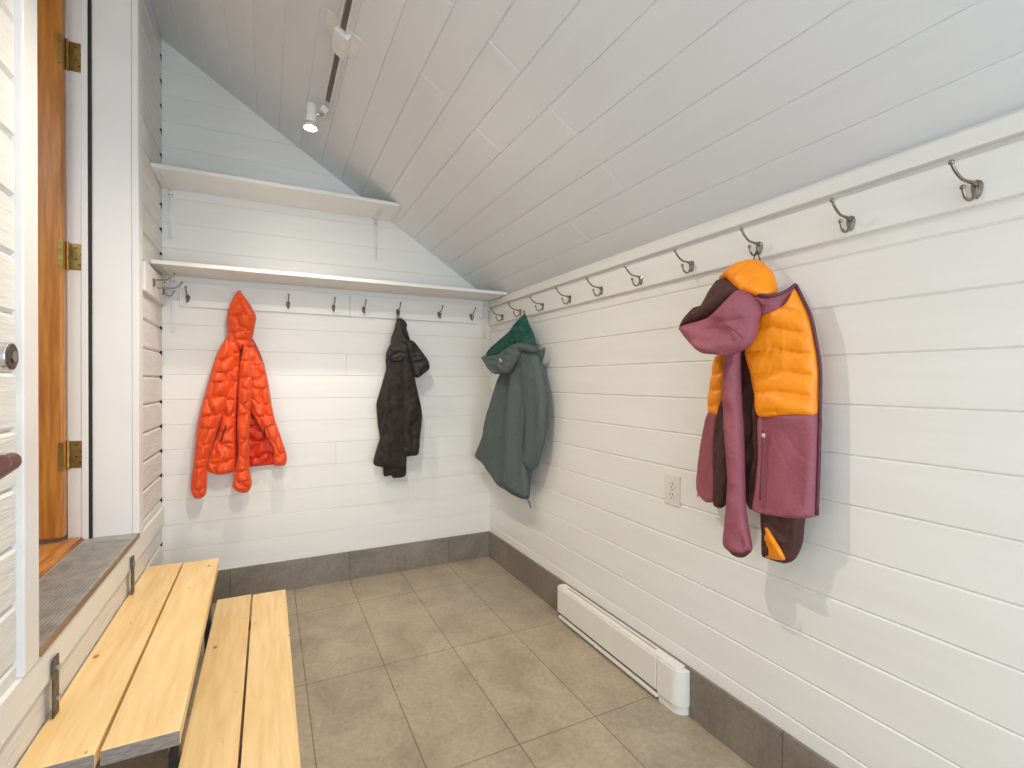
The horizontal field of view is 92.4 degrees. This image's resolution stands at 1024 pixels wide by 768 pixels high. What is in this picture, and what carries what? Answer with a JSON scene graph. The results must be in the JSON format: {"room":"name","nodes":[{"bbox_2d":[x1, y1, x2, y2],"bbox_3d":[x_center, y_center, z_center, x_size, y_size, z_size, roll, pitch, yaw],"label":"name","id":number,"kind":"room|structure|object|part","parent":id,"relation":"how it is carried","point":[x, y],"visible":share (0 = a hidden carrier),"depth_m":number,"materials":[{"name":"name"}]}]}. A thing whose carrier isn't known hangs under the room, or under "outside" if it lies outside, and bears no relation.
{"room":"mudroom","nodes":[
{"label":"mudroom","id":0,"kind":"room"},
{"bbox_2d":[65,0,67,484],"bbox_3d":[-2.558,-0.562,0.960,2.470,2.500,3.800,0,0,-26],"label":"wall","id":1,"kind":"structure","parent":0,"point":[65,0],"depth_m":2.92,"materials":[{"name":"white paint"}]},
{"bbox_2d":[39,485,96,577],"bbox_3d":[-2.527,0.652,0.984,2.345,0.072,3.600,0,0,-26],"label":"floor","id":2,"kind":"structure","parent":0,"point":[43,544],"depth_m":1.90,"materials":[{"name":"brown wood"}]},
{"bbox_2d":[0,0,161,767],"bbox_3d":[-0.831,-0.305,0.417,0.131,3.000,4.889,0,0,-26],"label":"wall","id":3,"kind":"structure","parent":0,"point":[22,737],"depth_m":1.18,"materials":[{"name":"paint"}]},
{"bbox_2d":[0,342,18,370],"bbox_3d":[-0.968,-0.052,0.915,0.064,0.056,0.056,0,0,-26],"label":"deadbolt","id":4,"kind":"object","parent":3,"relation":"attached to","point":[9,356],"visible":1,"depth_m":0.91,"materials":[{"name":"silver metal"}]},
{"bbox_2d":[0,452,21,479],"bbox_3d":[-0.957,0.169,0.902,0.076,0.083,0.068,0,0,-26],"label":"handle","id":5,"kind":"object","parent":3,"relation":"attached to","point":[9,461],"visible":1,"depth_m":0.90,"materials":[{"name":"brown metal"}]},
{"bbox_3d":[-0.961,0.129,0.900,0.058,0.003,0.028,0,0,-26],"label":"grip plate","id":6,"kind":"part","parent":5,"relation":"part of","materials":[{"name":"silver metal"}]},
{"bbox_2d":[10,0,142,677],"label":"door frame","id":7,"kind":"structure","parent":3,"relation":"in","point":[101,255],"depth_m":1.93,"materials":[{"name":"white paint"}]},
{"bbox_3d":[-2.145,-0.498,1.705,0.911,2.185,0.044,0,0,-26],"label":"panel","id":8,"kind":"part","parent":7,"relation":"part of","materials":[{"name":"brown wood"}]},
{"bbox_3d":[-1.523,0.620,1.491,0.085,0.024,0.979,0,0,-26],"label":"hall sill","id":9,"kind":"part","parent":7,"relation":"part of","materials":[{"name":"orange wood"}]},
{"bbox_2d":[0,507,163,747],"bbox_3d":[-0.748,0.695,0.404,0.014,0.089,4.779,0,0,-26],"label":"trim","id":10,"kind":"structure","parent":3,"relation":"attached to","point":[16,701],"depth_m":1.30,"materials":[{"name":"white wood"}]},
{"bbox_2d":[143,261,165,304],"bbox_3d":[-1.693,-0.467,2.321,0.021,0.125,0.469,0,0,-26],"label":"rail","id":11,"kind":"object","parent":3,"relation":"attached to","point":[156,294],"visible":0.67,"depth_m":2.25,"materials":[{"name":"white wood"}]},
{"bbox_2d":[153,273,175,288],"bbox_3d":[-1.612,-0.479,2.278,0.087,0.080,0.021,0,0,-26],"label":"coat hook","id":12,"kind":"object","parent":11,"relation":"attached to","point":[154,280],"visible":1,"depth_m":2.27,"materials":[{"name":"silver metal"}]},
{"bbox_2d":[162,282,182,296],"bbox_3d":[-1.714,-0.480,2.484,0.087,0.080,0.021,0,0,-26],"label":"coat hook","id":13,"kind":"object","parent":11,"relation":"attached to","point":[181,283],"visible":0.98,"depth_m":2.48,"materials":[{"name":"silver metal"}]},
{"bbox_2d":[161,38,490,569],"bbox_3d":[-1.003,-0.340,3.004,2.059,3.040,0.100,0,0,-26],"label":"wall","id":14,"kind":"structure","parent":0,"point":[325,373],"depth_m":2.85,"materials":[{"name":"white wood"}]},
{"bbox_2d":[150,162,400,261],"bbox_3d":[-1.221,-0.893,2.676,1.174,0.279,0.286,0,0,-26],"label":"wall shelf","id":15,"kind":"object","parent":14,"relation":"attached to","point":[169,177],"visible":1,"depth_m":2.60,"materials":[{"name":"white laminate"}]},
{"bbox_2d":[180,282,476,323],"bbox_3d":[-0.988,-0.469,2.945,1.677,0.125,0.021,0,0,-26],"label":"rail","id":16,"kind":"object","parent":14,"relation":"attached to","point":[201,295],"visible":0.99,"depth_m":2.88,"materials":[{"name":"white wood"}]},
{"bbox_2d":[184,286,189,302],"bbox_3d":[-1.682,-0.461,2.542,0.021,0.080,0.087,0,0,-26],"label":"coat hook","id":17,"kind":"object","parent":16,"relation":"attached to","point":[187,295],"visible":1,"depth_m":2.54,"materials":[{"name":"silver metal"}]},
{"bbox_2d":[286,294,289,308],"bbox_3d":[-1.253,-0.461,2.754,0.021,0.080,0.087,0,0,-26],"label":"coat hook","id":18,"kind":"object","parent":16,"relation":"attached to","point":[288,302],"visible":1,"depth_m":2.76,"materials":[{"name":"silver metal"}]},
{"bbox_2d":[332,297,335,311],"bbox_3d":[-1.035,-0.461,2.862,0.021,0.080,0.087,0,0,-26],"label":"coat hook","id":19,"kind":"object","parent":16,"relation":"attached to","point":[333,305],"visible":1,"depth_m":2.87,"materials":[{"name":"silver metal"}]},
{"bbox_2d":[362,299,366,313],"bbox_3d":[-0.880,-0.461,2.939,0.021,0.080,0.087,0,0,-26],"label":"coat hook","id":20,"kind":"object","parent":16,"relation":"attached to","point":[363,307],"visible":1,"depth_m":2.94,"materials":[{"name":"silver metal"}]},
{"bbox_2d":[437,305,443,318],"bbox_3d":[-0.456,-0.461,3.150,0.021,0.080,0.087,0,0,-26],"label":"coat hook","id":21,"kind":"object","parent":16,"relation":"attached to","point":[439,314],"visible":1,"depth_m":3.16,"materials":[{"name":"silver metal"}]},
{"bbox_2d":[151,259,507,338],"bbox_3d":[-0.920,-0.423,2.828,1.849,0.319,0.286,0,0,-26],"label":"wall shelf","id":22,"kind":"object","parent":14,"relation":"attached to","point":[184,269],"visible":0.95,"depth_m":2.70,"materials":[{"name":"white laminate"}]},
{"bbox_2d":[212,531,488,602],"bbox_3d":[-0.987,1.095,2.963,1.851,0.170,0.014,0,0,-26],"label":"baseboard","id":23,"kind":"structure","parent":14,"relation":"attached to","point":[292,574],"depth_m":2.95,"materials":[{"name":"tile"}]},
{"bbox_2d":[95,556,754,767],"bbox_3d":[0.114,1.235,0.841,1.979,0.080,4.989,0,0,-26],"label":"floor","id":24,"kind":"structure","parent":0,"point":[459,664],"depth_m":1.93,"materials":[{"name":"grey tile"}]},
{"bbox_2d":[17,555,300,767],"bbox_3d":[-1.037,0.934,1.627,0.568,0.508,1.585,0,0,-26],"label":"wooden steps","id":25,"kind":"structure","parent":24,"relation":"on","point":[130,698],"depth_m":1.48,"materials":[{"name":"brown wood"}]},
{"bbox_3d":[-1.144,0.756,1.231,0.005,0.148,0.036,0,0,-26],"label":"strap plate","id":26,"kind":"part","parent":25,"relation":"part of","materials":[{"name":"metal"}]},
{"bbox_3d":[-1.491,0.751,1.932,0.005,0.148,0.036,0,0,-26],"label":"strap plate","id":27,"kind":"part","parent":25,"relation":"part of","materials":[{"name":"metal"}]},
{"bbox_3d":[-1.110,0.883,1.727,0.015,0.038,1.170,0,0,-26],"label":"step rail","id":28,"kind":"part","parent":25,"relation":"part of","materials":[{"name":"metal"}]},
{"bbox_2d":[149,0,1023,293],"bbox_3d":[0.012,-1.262,0.772,2.133,1.416,4.989,0,0,-26],"label":"ceiling","id":29,"kind":"structure","parent":0,"point":[522,144],"depth_m":1.56,"materials":[{"name":"white wood"}]},
{"bbox_2d":[303,0,359,131],"bbox_3d":[-0.155,-1.244,0.813,0.161,0.160,3.410,0,0,-26],"label":"track light","id":30,"kind":"object","parent":29,"relation":"attached to","point":[344,42],"visible":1,"depth_m":1.86,"materials":[{"name":"silver metal"}]},
{"bbox_3d":[-0.930,-1.178,2.265,0.054,0.006,0.054,0,0,-26],"label":"bulb","id":31,"kind":"part","parent":30,"relation":"part of","materials":[{"name":"white glass"}]},
{"bbox_3d":[-0.927,-1.246,2.266,0.053,0.086,0.050,0,0,-26],"label":"lamp shade","id":32,"kind":"part","parent":30,"relation":"part of","materials":[{"name":"white metal"}]},
{"bbox_3d":[-0.111,-1.276,0.773,0.040,0.036,3.300,0,0,-26],"label":"track rail","id":33,"kind":"part","parent":30,"relation":"part of","materials":[{"name":"metal"}]},
{"bbox_2d":[490,107,1023,767],"bbox_3d":[0.936,0.295,1.297,0.100,1.800,4.889,0,0,-26],"label":"wall","id":34,"kind":"structure","parent":0,"point":[893,637],"depth_m":1.28,"materials":[{"name":"white wood"}]},
{"bbox_2d":[557,584,689,715],"bbox_3d":[0.428,1.102,2.130,0.050,0.173,0.847,0,0,-26],"label":"baseboard heater","id":35,"kind":"object","parent":34,"relation":"attached to","point":[659,673],"visible":1,"depth_m":1.99,"materials":[{"name":"metal"}]},
{"bbox_2d":[489,531,838,767],"bbox_3d":[0.911,1.110,1.230,0.014,0.170,4.781,0,0,-26],"label":"baseboard","id":36,"kind":"structure","parent":34,"relation":"attached to","point":[763,744],"depth_m":1.63,"materials":[{"name":"tile"}]},
{"bbox_2d":[665,473,680,506],"bbox_3d":[0.603,0.399,1.849,0.010,0.114,0.076,0,0,-26],"label":"wall outlet","id":37,"kind":"object","parent":34,"relation":"attached to","point":[672,482],"visible":1,"depth_m":1.84,"materials":[{"name":"plastic"}]},
{"bbox_2d":[668,491,674,499],"bbox_3d":[0.600,0.419,1.848,0.003,0.033,0.033,0,0,-26],"label":"socket","id":38,"kind":"object","parent":37,"relation":"attached to","point":[671,494],"depth_m":1.85,"materials":[{"name":"plastic"}]},
{"bbox_2d":[668,480,674,488],"bbox_3d":[0.601,0.379,1.847,0.003,0.033,0.033,0,0,-26],"label":"socket","id":39,"kind":"object","parent":37,"relation":"attached to","point":[671,483],"depth_m":1.85,"materials":[{"name":"plastic"}]},
{"bbox_2d":[488,140,1023,325],"bbox_3d":[0.909,-0.436,1.221,0.021,0.106,4.786,0,0,-26],"label":"rail","id":40,"kind":"object","parent":34,"relation":"attached to","point":[934,192],"visible":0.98,"depth_m":1.33,"materials":[{"name":"white wood"}]},
{"bbox_2d":[490,308,502,321],"bbox_3d":[-0.097,-0.439,3.130,0.087,0.080,0.021,0,0,-26],"label":"coat hook","id":41,"kind":"object","parent":40,"relation":"attached to","point":[491,308],"visible":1,"depth_m":3.13,"materials":[{"name":"silver metal"}]},
{"bbox_2d":[508,303,521,316],"bbox_3d":[0.014,-0.437,2.906,0.087,0.080,0.021,0,0,-26],"label":"coat hook","id":42,"kind":"object","parent":40,"relation":"attached to","point":[520,310],"visible":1,"depth_m":2.91,"materials":[{"name":"silver metal"}]},
{"bbox_2d":[475,311,547,507],"bbox_3d":[-0.048,0.123,2.846,0.182,1.094,0.766,0,0,-35],"label":"jacket","id":43,"kind":"object","parent":42,"relation":"hanging from","point":[511,445],"visible":1,"depth_m":2.73,"materials":[{"name":"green fabric"}]},
{"bbox_2d":[481,315,537,373],"bbox_3d":[-0.023,-0.223,2.785,0.171,0.334,0.515,0,0,-26],"label":"hood","id":44,"kind":"object","parent":43,"relation":"attached to","point":[516,352],"depth_m":2.71,"materials":[{"name":"green fabric"}]},
{"bbox_3d":[0.026,0.217,2.751,0.064,0.806,0.222,0,0,-38],"label":"panel","id":45,"kind":"part","parent":43,"relation":"part of","materials":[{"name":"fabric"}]},
{"bbox_2d":[529,296,543,310],"bbox_3d":[0.132,-0.435,2.668,0.087,0.080,0.021,0,0,-26],"label":"coat hook","id":46,"kind":"object","parent":40,"relation":"attached to","point":[541,304],"visible":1,"depth_m":2.67,"materials":[{"name":"silver metal"}]},
{"bbox_2d":[555,287,570,304],"bbox_3d":[0.251,-0.434,2.426,0.087,0.080,0.021,0,0,-26],"label":"coat hook","id":47,"kind":"object","parent":40,"relation":"attached to","point":[569,296],"visible":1,"depth_m":2.43,"materials":[{"name":"silver metal"}]},
{"bbox_2d":[586,277,602,296],"bbox_3d":[0.366,-0.432,2.194,0.087,0.080,0.021,0,0,-26],"label":"coat hook","id":48,"kind":"object","parent":40,"relation":"attached to","point":[601,287],"visible":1,"depth_m":2.20,"materials":[{"name":"silver metal"}]},
{"bbox_2d":[624,265,642,286],"bbox_3d":[0.482,-0.430,1.961,0.087,0.080,0.021,0,0,-26],"label":"coat hook","id":49,"kind":"object","parent":40,"relation":"attached to","point":[640,277],"visible":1,"depth_m":1.97,"materials":[{"name":"silver metal"}]},
{"bbox_2d":[673,249,693,273],"bbox_3d":[0.600,-0.429,1.723,0.087,0.080,0.021,0,0,-26],"label":"coat hook","id":50,"kind":"object","parent":40,"relation":"attached to","point":[691,263],"visible":1,"depth_m":1.73,"materials":[{"name":"silver metal"}]},
{"bbox_2d":[740,227,762,255],"bbox_3d":[0.719,-0.427,1.483,0.087,0.080,0.021,0,0,-26],"label":"coat hook","id":51,"kind":"object","parent":40,"relation":"attached to","point":[759,245],"visible":0.93,"depth_m":1.49,"materials":[{"name":"silver metal"}]},
{"bbox_2d":[678,251,822,562],"bbox_3d":[0.658,0.053,1.439,0.195,0.907,0.409,0,0,-30],"label":"jacket","id":52,"kind":"object","parent":51,"relation":"hanging from","point":[760,445],"visible":1,"depth_m":1.39,"materials":[{"name":"orange fabric"}]},
{"bbox_3d":[0.642,0.236,1.611,0.046,0.297,0.089,0,0,-26],"label":"panel","id":53,"kind":"part","parent":52,"relation":"part of","materials":[{"name":"purple fabric"}]},
{"bbox_2d":[678,259,777,355],"bbox_3d":[0.631,-0.223,1.458,0.176,0.284,0.255,0,0,-26],"label":"hood","id":54,"kind":"object","parent":52,"relation":"attached to","point":[738,315],"depth_m":1.39,"materials":[{"name":"orange fabric"}]},
{"bbox_3d":[0.765,0.223,1.373,0.068,0.298,0.167,0,0,-26],"label":"panel","id":55,"kind":"part","parent":52,"relation":"part of","materials":[{"name":"fabric"}]},
{"bbox_3d":[0.753,-0.415,1.500,0.009,0.041,0.021,0,0,-26],"label":"plate","id":56,"kind":"part","parent":51,"relation":"part of","materials":[{"name":"silver metal"}]},
{"bbox_2d":[830,198,855,232],"bbox_3d":[0.836,-0.425,1.247,0.087,0.080,0.021,0,0,-26],"label":"coat hook","id":57,"kind":"object","parent":40,"relation":"attached to","point":[850,220],"visible":1,"depth_m":1.25,"materials":[{"name":"silver metal"}]},
{"bbox_3d":[0.870,-0.414,1.264,0.009,0.041,0.021,0,0,-26],"label":"plate","id":58,"kind":"part","parent":57,"relation":"part of","materials":[{"name":"silver metal"}]},
{"bbox_2d":[948,159,983,201],"bbox_3d":[0.945,-0.424,1.028,0.087,0.080,0.021,0,0,-17],"label":"coat hook","id":59,"kind":"object","parent":40,"relation":"attached to","point":[977,185],"visible":1,"depth_m":1.03,"materials":[{"name":"silver metal"}]},
{"bbox_3d":[0.982,-0.412,1.039,0.009,0.041,0.021,0,0,-17],"label":"plate","id":60,"kind":"part","parent":59,"relation":"part of","materials":[{"name":"silver metal"}]},
{"bbox_2d":[488,110,1023,307],"bbox_3d":[0.908,-0.526,1.222,0.026,0.042,4.789,0,0,-26],"label":"trim","id":61,"kind":"structure","parent":34,"relation":"attached to","point":[1011,126],"depth_m":1.32,"materials":[{"name":"white wood"}]},
{"bbox_3d":[-0.695,-0.461,3.031,0.021,0.081,0.087,0,0,-26],"label":"coat hook","id":62,"kind":"object","parent":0,"visible":0},
{"bbox_2d":[373,312,429,477],"bbox_3d":[-0.673,0.067,3.014,0.332,1.029,0.113,0,0,-8],"label":"hooded jacket","id":63,"kind":"object","parent":62,"relation":"hanging from","point":[398,405],"visible":1,"depth_m":2.99,"materials":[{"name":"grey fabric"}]},
{"bbox_2d":[390,318,429,377],"bbox_3d":[-0.624,-0.222,3.012,0.230,0.367,0.116,0,0,-26],"label":"hood","id":64,"kind":"object","parent":63,"relation":"attached to","point":[407,360],"depth_m":2.99,"materials":[{"name":"black fabric"}]},
{"bbox_3d":[-1.464,-0.459,2.650,0.021,0.081,0.087,0,0,-26],"label":"coat hook","id":65,"kind":"object","parent":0,"visible":0},
{"bbox_2d":[190,291,286,498],"bbox_3d":[-1.455,0.051,2.635,0.455,1.092,0.127,0,0,-26],"label":"puffer jacket","id":66,"kind":"object","parent":65,"relation":"hanging from","point":[237,425],"visible":1,"depth_m":2.61,"materials":[{"name":"orange fabric"}]},
{"bbox_3d":[-1.527,0.120,2.604,0.157,0.724,0.066,0,0,-26],"label":"panel","id":67,"kind":"part","parent":66,"relation":"part of","materials":[{"name":"orange fabric"}]},
{"bbox_2d":[226,291,255,349],"bbox_3d":[-1.443,-0.339,2.615,0.145,0.312,0.083,0,0,-26],"label":"hood","id":68,"kind":"object","parent":66,"relation":"attached to","point":[241,318],"depth_m":2.61,"materials":[{"name":"orange fabric"}]},
{"bbox_3d":[-1.349,0.103,2.701,0.204,0.708,0.055,0,0,-22],"label":"panel","id":69,"kind":"part","parent":66,"relation":"part of","materials":[{"name":"orange fabric"}]}
]}

